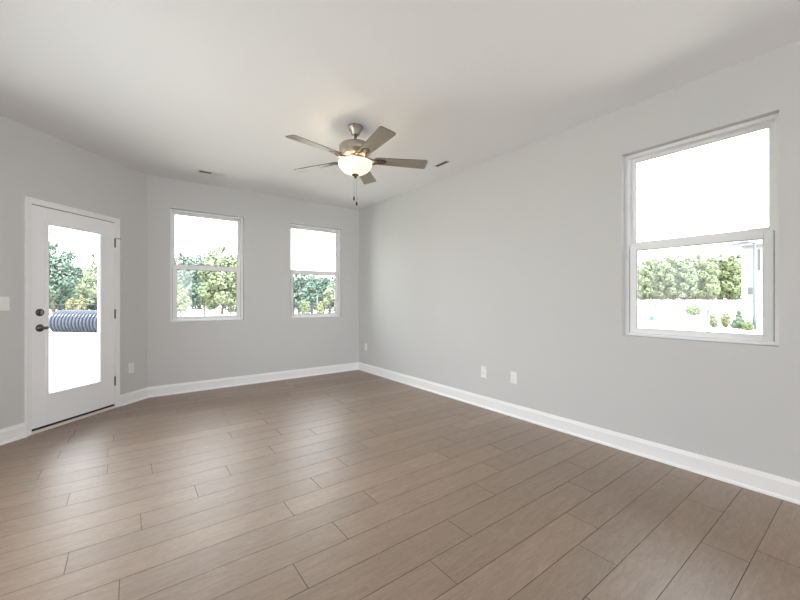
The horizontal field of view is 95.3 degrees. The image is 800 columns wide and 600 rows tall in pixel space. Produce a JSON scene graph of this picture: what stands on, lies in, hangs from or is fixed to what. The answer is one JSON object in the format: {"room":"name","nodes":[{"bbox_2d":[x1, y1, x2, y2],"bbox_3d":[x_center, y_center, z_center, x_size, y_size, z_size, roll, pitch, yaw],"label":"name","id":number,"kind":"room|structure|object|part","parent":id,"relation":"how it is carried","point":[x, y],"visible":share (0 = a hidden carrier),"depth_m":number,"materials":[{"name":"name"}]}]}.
{"room":"empty living room","nodes":[
{"label":"empty living room","id":0,"kind":"room"},
{"bbox_2d":[0,115,146,428],"bbox_3d":[-3.316,-0.107,3.537,0.140,2.870,2.038,0,0,8],"label":"wall","id":1,"kind":"structure","parent":0,"point":[34,163],"depth_m":3.46,"materials":[{"name":"grey paint"}]},
{"bbox_2d":[0,297,9,310],"bbox_3d":[-3.310,0.037,3.030,0.018,0.118,0.116,0,0,8],"label":"light switch","id":2,"kind":"object","parent":1,"relation":"attached to","point":[4,301],"visible":1,"depth_m":3.05,"materials":[{"name":"white plastic"}]},
{"bbox_2d":[0,423,26,445],"bbox_3d":[-3.329,1.145,2.855,0.030,0.125,0.684,0,0,8],"label":"baseboard","id":3,"kind":"structure","parent":1,"relation":"attached to","point":[16,432],"depth_m":3.10,"materials":[{"name":"white paint"}]},
{"bbox_2d":[24,196,119,435],"bbox_3d":[-3.282,0.153,3.658,0.233,2.111,0.919,0,0,8],"label":"door","id":4,"kind":"structure","parent":1,"relation":"in","point":[44,410],"depth_m":3.46,"materials":[{"name":"white paint"}]},
{"bbox_3d":[-3.234,0.093,3.639,0.021,1.623,0.559,0,0,8],"label":"lite frame","id":5,"kind":"part","parent":4,"relation":"part of","materials":[{"name":"clear glass"}]},
{"bbox_2d":[128,362,133,373],"bbox_3d":[-3.137,0.803,4.255,0.009,0.118,0.072,0,0,8],"label":"wall outlet","id":6,"kind":"object","parent":1,"relation":"attached to","point":[130,365],"visible":1,"depth_m":4.25,"materials":[{"name":"white plastic"}]},
{"bbox_2d":[120,387,147,405],"bbox_3d":[-3.121,1.145,4.290,0.030,0.125,0.375,0,0,8],"label":"baseboard","id":7,"kind":"structure","parent":1,"relation":"attached to","point":[134,396],"depth_m":4.27,"materials":[{"name":"white paint"}]},
{"bbox_2d":[147,175,358,386],"bbox_3d":[-1.893,-0.107,5.473,3.140,2.870,0.140,0,0,-37],"label":"wall","id":8,"kind":"structure","parent":0,"point":[266,340],"depth_m":5.22,"materials":[{"name":"grey paint"}]},
{"bbox_2d":[170,209,242,321],"bbox_3d":[-2.618,-0.434,4.966,0.885,1.453,0.082,0,0,-37],"label":"window","id":9,"kind":"structure","parent":8,"relation":"in","point":[174,267],"depth_m":4.93,"materials":[{"name":"white plastic"}]},
{"bbox_3d":[-2.630,-0.759,4.982,0.825,0.740,0.028,0,0,-37],"label":"sash","id":10,"kind":"part","parent":9,"relation":"part of","materials":[{"name":"white plastic"}]},
{"bbox_3d":[-2.609,-0.083,4.954,0.819,0.704,0.032,0,0,-37],"label":"sash","id":11,"kind":"part","parent":9,"relation":"part of","materials":[{"name":"glass"}]},
{"bbox_2d":[147,362,358,397],"bbox_3d":[-1.898,1.145,5.363,3.000,0.125,0.030,0,0,-37],"label":"baseboard","id":12,"kind":"structure","parent":8,"relation":"attached to","point":[155,391],"depth_m":5.14,"materials":[{"name":"white paint"}]},
{"bbox_2d":[290,224,339,317],"bbox_3d":[-1.381,-0.434,5.889,0.882,1.453,0.082,0,0,-37],"label":"window","id":13,"kind":"structure","parent":8,"relation":"in","point":[336,273],"depth_m":5.95,"materials":[{"name":"white plastic"}]},
{"bbox_3d":[-1.394,-0.759,5.906,0.822,0.740,0.028,0,0,-37],"label":"sash","id":14,"kind":"part","parent":13,"relation":"part of","materials":[{"name":"glass"}]},
{"bbox_3d":[-1.372,-0.083,5.877,0.816,0.704,0.032,0,0,-37],"label":"sash","id":15,"kind":"part","parent":13,"relation":"part of","materials":[{"name":"white plastic"}]},
{"bbox_2d":[0,370,799,599],"bbox_3d":[1.421,1.268,-0.252,4.600,0.120,13.200,0,0,-37],"label":"floor","id":16,"kind":"structure","parent":0,"point":[355,484],"depth_m":2.10,"materials":[{"name":"brown wood"}]},
{"bbox_2d":[0,0,799,209],"bbox_3d":[1.421,-1.613,-0.252,4.800,0.160,13.400,0,0,-37],"label":"ceiling","id":17,"kind":"structure","parent":0,"point":[173,89],"depth_m":2.46,"materials":[{"name":"white paint"}]},
{"bbox_2d":[197,169,225,176],"bbox_3d":[-2.293,-1.525,4.429,0.300,0.016,0.125,0,0,-37],"label":"ceiling vent","id":18,"kind":"object","parent":17,"relation":"in","point":[198,170],"visible":1,"depth_m":4.42,"materials":[{"name":"white metal"}]},
{"bbox_2d":[285,123,427,205],"bbox_3d":[-0.398,-1.183,3.212,1.261,0.700,1.254,0,0,-37],"label":"ceiling fan","id":19,"kind":"object","parent":17,"relation":"hanging from","point":[354,153],"visible":1,"depth_m":3.15,"materials":[{"name":"wood"}]},
{"bbox_3d":[-0.678,-1.242,2.945,0.138,0.006,0.483,16,11,42],"label":"fan blade","id":20,"kind":"part","parent":19,"relation":"part of","materials":[{"name":"grey wood"}]},
{"bbox_3d":[-0.769,-1.242,3.420,0.483,0.006,0.138,0,12,25],"label":"fan blade","id":21,"kind":"part","parent":19,"relation":"part of","materials":[{"name":"grey wood"}]},
{"bbox_3d":[-0.397,-1.165,3.245,0.300,0.112,0.300,0,0,-37],"label":"lamp shade","id":22,"kind":"part","parent":19,"relation":"part of","materials":[{"name":"white glass"}]},
{"bbox_3d":[-0.346,-1.242,3.653,0.138,0.006,0.483,-12,-2,7],"label":"fan blade","id":23,"kind":"part","parent":19,"relation":"part of","materials":[{"name":"wood"}]},
{"bbox_3d":[-0.198,-1.242,2.885,0.138,0.006,0.483,14,-7,-28],"label":"fan blade","id":24,"kind":"part","parent":19,"relation":"part of","materials":[{"name":"grey wood"}]},
{"bbox_3d":[0.007,-1.242,3.323,0.483,0.006,0.138,0,-12,-11],"label":"fan blade","id":25,"kind":"part","parent":19,"relation":"part of","materials":[{"name":"grey wood"}]},
{"bbox_2d":[433,160,451,167],"bbox_3d":[0.472,-1.526,4.119,0.092,0.012,0.235,0,0,-37],"label":"ceiling vent","id":26,"kind":"object","parent":17,"relation":"in","point":[444,162],"visible":1,"depth_m":4.11,"materials":[{"name":"white metal"}]},
{"bbox_2d":[359,40,799,481],"bbox_3d":[3.282,-0.107,1.050,0.140,2.870,13.140,0,0,-37],"label":"wall","id":27,"kind":"structure","parent":0,"point":[514,261],"depth_m":3.18,"materials":[{"name":"grey paint"}]},
{"bbox_2d":[481,366,486,377],"bbox_3d":[0.934,0.814,4.069,0.009,0.122,0.075,0,0,-37],"label":"wall jack","id":28,"kind":"object","parent":27,"relation":"attached to","point":[483,369],"visible":1,"depth_m":4.06,"materials":[{"name":"white plastic"}]},
{"bbox_2d":[511,371,516,383],"bbox_3d":[1.171,0.807,3.752,0.009,0.122,0.075,0,0,-37],"label":"wall outlet","id":29,"kind":"object","parent":27,"relation":"attached to","point":[513,374],"visible":1,"depth_m":3.74,"materials":[{"name":"white plastic"}]},
{"bbox_2d":[358,362,799,504],"bbox_3d":[3.172,1.145,1.056,0.030,0.125,13.000,0,0,-37],"label":"baseboard","id":30,"kind":"structure","parent":27,"relation":"attached to","point":[772,485],"depth_m":2.87,"materials":[{"name":"white paint"}]},
{"bbox_2d":[625,113,778,345],"bbox_3d":[2.129,-0.434,2.639,0.082,1.453,0.885,0,0,-37],"label":"window","id":31,"kind":"structure","parent":27,"relation":"in","point":[770,236],"depth_m":2.53,"materials":[{"name":"white plastic"}]},
{"bbox_3d":[2.117,-0.083,2.630,0.032,0.704,0.819,0,0,-37],"label":"sash","id":32,"kind":"part","parent":31,"relation":"part of","materials":[{"name":"white plastic"}]},
{"bbox_3d":[2.146,-0.759,2.651,0.028,0.740,0.825,0,0,-37],"label":"sash","id":33,"kind":"part","parent":31,"relation":"part of","materials":[{"name":"white plastic"}]},
{"label":"outside","id":34,"kind":"structure","parent":0,"visible":0},
{"bbox_2d":[49,300,762,392],"bbox_3d":[-24.638,0.833,38.323,260.000,1.350,200.000,0,0,-37],"label":"ground","id":35,"kind":"structure","parent":34,"point":[72,355],"depth_m":18.59,"materials":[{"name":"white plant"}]},
{"bbox_2d":[49,293,67,310],"bbox_3d":[-43.854,0.340,45.995,4.508,2.578,4.355,0,0,-37],"label":"bush","id":36,"kind":"object","parent":35,"relation":"on","point":[56,301],"visible":0.16,"depth_m":45.71,"materials":[{"name":"green plant"}]},
{"bbox_2d":[49,240,83,312],"bbox_3d":[-36.150,-2.236,38.044,5.060,7.729,4.890,0,0,-37],"label":"tree","id":37,"kind":"object","parent":35,"relation":"on","point":[55,288],"visible":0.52,"depth_m":37.69,"materials":[{"name":"green plant"}]},
{"bbox_2d":[65,297,76,309],"bbox_3d":[-30.251,0.717,33.602,1.041,1.823,1.093,0,0,-37],"label":"shrub","id":38,"kind":"object","parent":35,"relation":"on","point":[72,301],"visible":0.49,"depth_m":33.45,"materials":[{"name":"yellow plant"}]},
{"bbox_2d":[49,310,96,332],"bbox_3d":[-13.755,1.087,16.801,4.600,1.160,1.160,0,0,10],"label":"pipe","id":39,"kind":"object","parent":35,"relation":"on","point":[61,320],"visible":0.34,"depth_m":16.52,"materials":[{"name":"grey plastic"}]},
{"bbox_2d":[49,304,96,313],"bbox_3d":[-26.955,1.042,30.000,7.113,1.330,0.118,0,0,0],"label":"fence","id":40,"kind":"object","parent":35,"relation":"on","point":[49,304],"visible":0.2,"depth_m":29.98,"materials":[{"name":"black"}]},
{"bbox_3d":[-26.955,0.458,30.000,6.996,0.055,0.052,0,0,0],"label":"rail","id":41,"kind":"part","parent":40,"relation":"part of","materials":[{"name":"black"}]},
{"bbox_2d":[62,266,95,305],"bbox_3d":[-40.374,-1.239,46.125,3.430,5.741,3.586,0,0,18],"label":"tree","id":42,"kind":"object","parent":35,"relation":"on","point":[81,291],"visible":0.36,"depth_m":45.91,"materials":[{"name":"green plant"}]},
{"bbox_2d":[76,296,87,309],"bbox_3d":[-29.372,0.676,33.580,0.783,1.906,0.784,0,0,3],"label":"shrub","id":43,"kind":"object","parent":35,"relation":"on","point":[81,299],"visible":0.66,"depth_m":33.49,"materials":[{"name":"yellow plant"}]},
{"bbox_2d":[78,296,96,309],"bbox_3d":[-41.683,0.590,49.563,4.160,2.403,4.151,0,0,-37],"label":"bush","id":44,"kind":"object","parent":35,"relation":"on","point":[92,307],"visible":0.2,"depth_m":48.57,"materials":[{"name":"green plant"}]},
{"bbox_2d":[79,249,96,296],"bbox_3d":[-27.932,-1.536,34.036,3.026,6.338,3.040,0,0,28],"label":"tree","id":45,"kind":"object","parent":35,"relation":"on","point":[92,276],"visible":0.34,"depth_m":33.26,"materials":[{"name":"green plant"}]},
{"bbox_2d":[177,284,191,316],"bbox_3d":[-19.051,0.164,31.510,1.779,2.933,1.919,0,0,-37],"label":"tree","id":46,"kind":"object","parent":35,"relation":"on","point":[183,301],"visible":0.81,"depth_m":31.32,"materials":[{"name":"green plant"}]},
{"bbox_2d":[175,250,209,309],"bbox_3d":[-27.321,-2.189,45.864,7.289,7.634,6.843,0,0,-37],"label":"tree","id":47,"kind":"object","parent":35,"relation":"on","point":[188,280],"visible":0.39,"depth_m":44.92,"materials":[{"name":"green plant"}]},
{"bbox_2d":[184,252,219,307],"bbox_3d":[-31.151,-2.791,56.966,6.281,8.845,6.427,0,0,-37],"label":"tree","id":48,"kind":"object","parent":35,"relation":"on","point":[204,254],"visible":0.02,"depth_m":56.34,"materials":[{"name":"green plant"}]},
{"bbox_2d":[177,304,235,315],"bbox_3d":[-17.700,1.067,33.000,9.640,1.280,0.134,0,0,0],"label":"fence","id":49,"kind":"object","parent":35,"relation":"on","point":[189,304],"visible":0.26,"depth_m":32.99,"materials":[{"name":"black"}]},
{"bbox_3d":[-17.700,0.507,33.000,9.506,0.055,0.052,0,0,0],"label":"rail","id":50,"kind":"part","parent":49,"relation":"part of","materials":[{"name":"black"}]},
{"bbox_2d":[197,245,236,313],"bbox_3d":[-18.038,-1.891,37.023,4.531,7.045,4.554,0,0,-37],"label":"tree","id":51,"kind":"object","parent":35,"relation":"on","point":[223,282],"visible":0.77,"depth_m":36.13,"materials":[{"name":"green plant"}]},
{"bbox_2d":[299,300,309,313],"bbox_3d":[-8.258,0.812,31.608,0.964,1.634,1.012,0,0,-37],"label":"shrub","id":52,"kind":"object","parent":35,"relation":"on","point":[304,306],"visible":0.95,"depth_m":31.42,"materials":[{"name":"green plant"}]},
{"bbox_2d":[293,274,318,311],"bbox_3d":[-11.041,-0.785,41.987,3.463,4.838,3.398,0,0,-37],"label":"tree","id":53,"kind":"object","parent":35,"relation":"on","point":[300,293],"visible":0.8,"depth_m":41.44,"materials":[{"name":"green plant"}]},
{"bbox_2d":[293,304,334,313],"bbox_3d":[-7.741,1.083,33.000,5.265,1.250,0.286,0,0,0],"label":"fence","id":54,"kind":"object","parent":35,"relation":"on","point":[293,304],"visible":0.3,"depth_m":32.94,"materials":[{"name":"grey wood"}]},
{"bbox_2d":[304,275,326,302],"bbox_3d":[-12.701,-1.130,53.964,4.803,5.518,4.661,0,0,-37],"label":"tree","id":55,"kind":"object","parent":35,"relation":"on","point":[316,276],"visible":0.04,"depth_m":53.81,"materials":[{"name":"green plant"}]},
{"bbox_2d":[317,301,324,312],"bbox_3d":[-6.896,0.896,31.598,0.688,1.465,0.654,0,0,-37],"label":"shrub","id":56,"kind":"object","parent":35,"relation":"on","point":[319,310],"visible":0.85,"depth_m":31.51,"materials":[{"name":"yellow plant"}]},
{"bbox_2d":[312,278,334,310],"bbox_3d":[-9.406,-0.553,45.935,4.097,4.382,4.025,0,0,-37],"label":"tree","id":57,"kind":"object","parent":35,"relation":"on","point":[320,287],"visible":0.32,"depth_m":45.26,"materials":[{"name":"green plant"}]},
{"bbox_2d":[322,284,334,312],"bbox_3d":[-7.359,-0.103,40.988,2.719,3.465,2.753,0,0,11],"label":"tree","id":58,"kind":"object","parent":35,"relation":"on","point":[329,296],"visible":0.48,"depth_m":40.50,"materials":[{"name":"green plant"}]},
{"bbox_2d":[56,276,740,302],"bbox_3d":[-12.625,-2.558,56.437,203.477,12.105,147.571,0,0,-37],"label":"woodland","id":59,"kind":"object","parent":35,"relation":"on","point":[649,298],"visible":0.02,"depth_m":95.63,"materials":[{"name":"green plant"}]},
{"bbox_2d":[638,261,654,299],"bbox_3d":[42.941,-3.191,65.012,4.139,7.058,4.227,0,0,-37],"label":"tree","id":60,"kind":"object","parent":35,"relation":"on","point":[645,276],"visible":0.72,"depth_m":63.83,"materials":[{"name":"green plant"}]},
{"bbox_2d":[645,257,658,299],"bbox_3d":[50.509,-4.063,73.011,4.199,8.701,4.175,0,0,-37],"label":"tree","id":61,"kind":"object","parent":35,"relation":"on","point":[651,265],"visible":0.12,"depth_m":72.77,"materials":[{"name":"green plant"}]},
{"bbox_2d":[652,301,658,317],"bbox_3d":[18.926,0.854,27.000,0.280,1.420,0.400,0,0,-37],"label":"post box","id":62,"kind":"object","parent":35,"relation":"on","point":[655,303],"visible":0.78,"depth_m":26.95,"materials":[{"name":"white"}]},
{"bbox_3d":[18.926,0.989,27.000,0.100,1.150,0.100,0,0,-37],"label":"post","id":63,"kind":"part","parent":62,"relation":"part of","materials":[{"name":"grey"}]},
{"bbox_2d":[651,256,676,299],"bbox_3d":[47.578,-3.696,66.012,4.128,7.978,4.290,0,0,-37],"label":"tree","id":64,"kind":"object","parent":35,"relation":"on","point":[665,279],"visible":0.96,"depth_m":65.22,"materials":[{"name":"green plant"}]},
{"bbox_2d":[664,255,679,299],"bbox_3d":[54.897,-4.299,73.017,4.130,9.228,4.005,0,0,-37],"label":"tree","id":65,"kind":"object","parent":35,"relation":"on","point":[671,261],"visible":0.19,"depth_m":72.66,"materials":[{"name":"green plant"}]},
{"bbox_2d":[673,257,698,299],"bbox_3d":[51.605,-3.657,65.983,4.190,8.002,4.173,0,0,-37],"label":"tree","id":66,"kind":"object","parent":35,"relation":"on","point":[687,279],"visible":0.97,"depth_m":65.15,"materials":[{"name":"green plant"}]},
{"bbox_2d":[684,304,702,315],"bbox_3d":[22.572,0.875,28.008,1.177,1.011,1.137,0,0,-37],"label":"shrub","id":67,"kind":"object","parent":35,"relation":"on","point":[693,310],"visible":1,"depth_m":27.82,"materials":[{"name":"green plant"}]},
{"bbox_2d":[686,254,705,299],"bbox_3d":[59.278,-4.357,73.033,4.117,9.276,4.121,0,0,-37],"label":"tree","id":68,"kind":"object","parent":35,"relation":"on","point":[697,257],"visible":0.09,"depth_m":72.70,"materials":[{"name":"green plant"}]},
{"bbox_2d":[703,304,712,331],"bbox_3d":[14.365,0.967,17.000,0.260,1.480,0.340,0,0,-37],"label":"post box","id":69,"kind":"object","parent":35,"relation":"on","point":[706,307],"visible":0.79,"depth_m":16.97,"materials":[{"name":"white"}]},
{"bbox_3d":[14.365,1.117,17.000,0.100,1.180,0.100,0,0,-37],"label":"post","id":70,"kind":"part","parent":69,"relation":"part of","materials":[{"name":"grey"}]},
{"bbox_2d":[695,256,721,299],"bbox_3d":[55.702,-3.740,65.988,4.100,8.184,3.995,0,0,-37],"label":"tree","id":71,"kind":"object","parent":35,"relation":"on","point":[709,289],"visible":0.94,"depth_m":65.24,"materials":[{"name":"green plant"}]},
{"bbox_2d":[705,312,719,327],"bbox_3d":[16.295,1.140,19.000,0.566,0.942,0.585,0,0,-8],"label":"shrub","id":72,"kind":"object","parent":35,"relation":"on","point":[713,318],"visible":0.75,"depth_m":18.90,"materials":[{"name":"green plant"}]},
{"bbox_2d":[708,253,724,299],"bbox_3d":[63.654,-4.364,72.935,4.297,9.480,4.057,0,0,-37],"label":"tree","id":73,"kind":"object","parent":35,"relation":"on","point":[716,261],"visible":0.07,"depth_m":72.65,"materials":[{"name":"green plant"}]},
{"bbox_2d":[720,312,730,327],"bbox_3d":[16.980,1.134,19.025,0.505,0.946,0.492,0,0,-37],"label":"shrub","id":74,"kind":"object","parent":35,"relation":"on","point":[724,318],"visible":0.99,"depth_m":18.96,"materials":[{"name":"green plant"}]},
{"bbox_2d":[716,255,740,299],"bbox_3d":[59.412,-3.828,65.970,4.169,8.221,4.262,0,0,-37],"label":"tree","id":75,"kind":"object","parent":35,"relation":"on","point":[730,287],"visible":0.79,"depth_m":65.23,"materials":[{"name":"green plant"}]},
{"bbox_2d":[727,254,740,299],"bbox_3d":[66.358,-4.284,71.938,4.140,9.132,4.119,0,0,-37],"label":"tree","id":76,"kind":"object","parent":35,"relation":"on","point":[739,255],"visible":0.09,"depth_m":71.69,"materials":[{"name":"green plant"}]},
{"bbox_2d":[730,310,744,328],"bbox_3d":[16.734,1.070,17.998,0.680,1.090,0.579,0,0,15],"label":"shrub","id":77,"kind":"object","parent":35,"relation":"on","point":[737,323],"visible":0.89,"depth_m":17.93,"materials":[{"name":"green plant"}]},
{"bbox_2d":[728,241,756,328],"bbox_3d":[17.209,-0.593,18.331,0.320,4.561,1.055,0,0,-37],"label":"street lamp","id":78,"kind":"object","parent":35,"relation":"on","point":[754,320],"visible":0.85,"depth_m":17.96,"materials":[{"name":"grey metal"}]},
{"bbox_2d":[742,321,753,330],"bbox_3d":[16.619,1.320,17.404,0.464,0.596,0.463,0,0,-37],"label":"shrub","id":79,"kind":"object","parent":35,"relation":"on","point":[748,325],"visible":1,"depth_m":17.32,"materials":[{"name":"green plant"}]},
{"bbox_2d":[737,226,768,302],"bbox_3d":[46.946,-4.007,40.184,10.800,9.480,12.600,0,0,-37],"label":"house","id":80,"kind":"structure","parent":35,"relation":"on","point":[746,249],"depth_m":41.39,"materials":[{"name":"white"}]},
{"bbox_3d":[39.763,-0.940,41.372,0.010,0.810,0.410,0,0,-37],"label":"pane","id":81,"kind":"part","parent":80,"relation":"part of","materials":[{"name":"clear glass"}]},
{"bbox_3d":[40.181,-4.397,40.811,0.010,2.360,0.220,0,0,-37],"label":"pane","id":82,"kind":"part","parent":80,"relation":"part of","materials":[{"name":"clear glass"}]}
]}

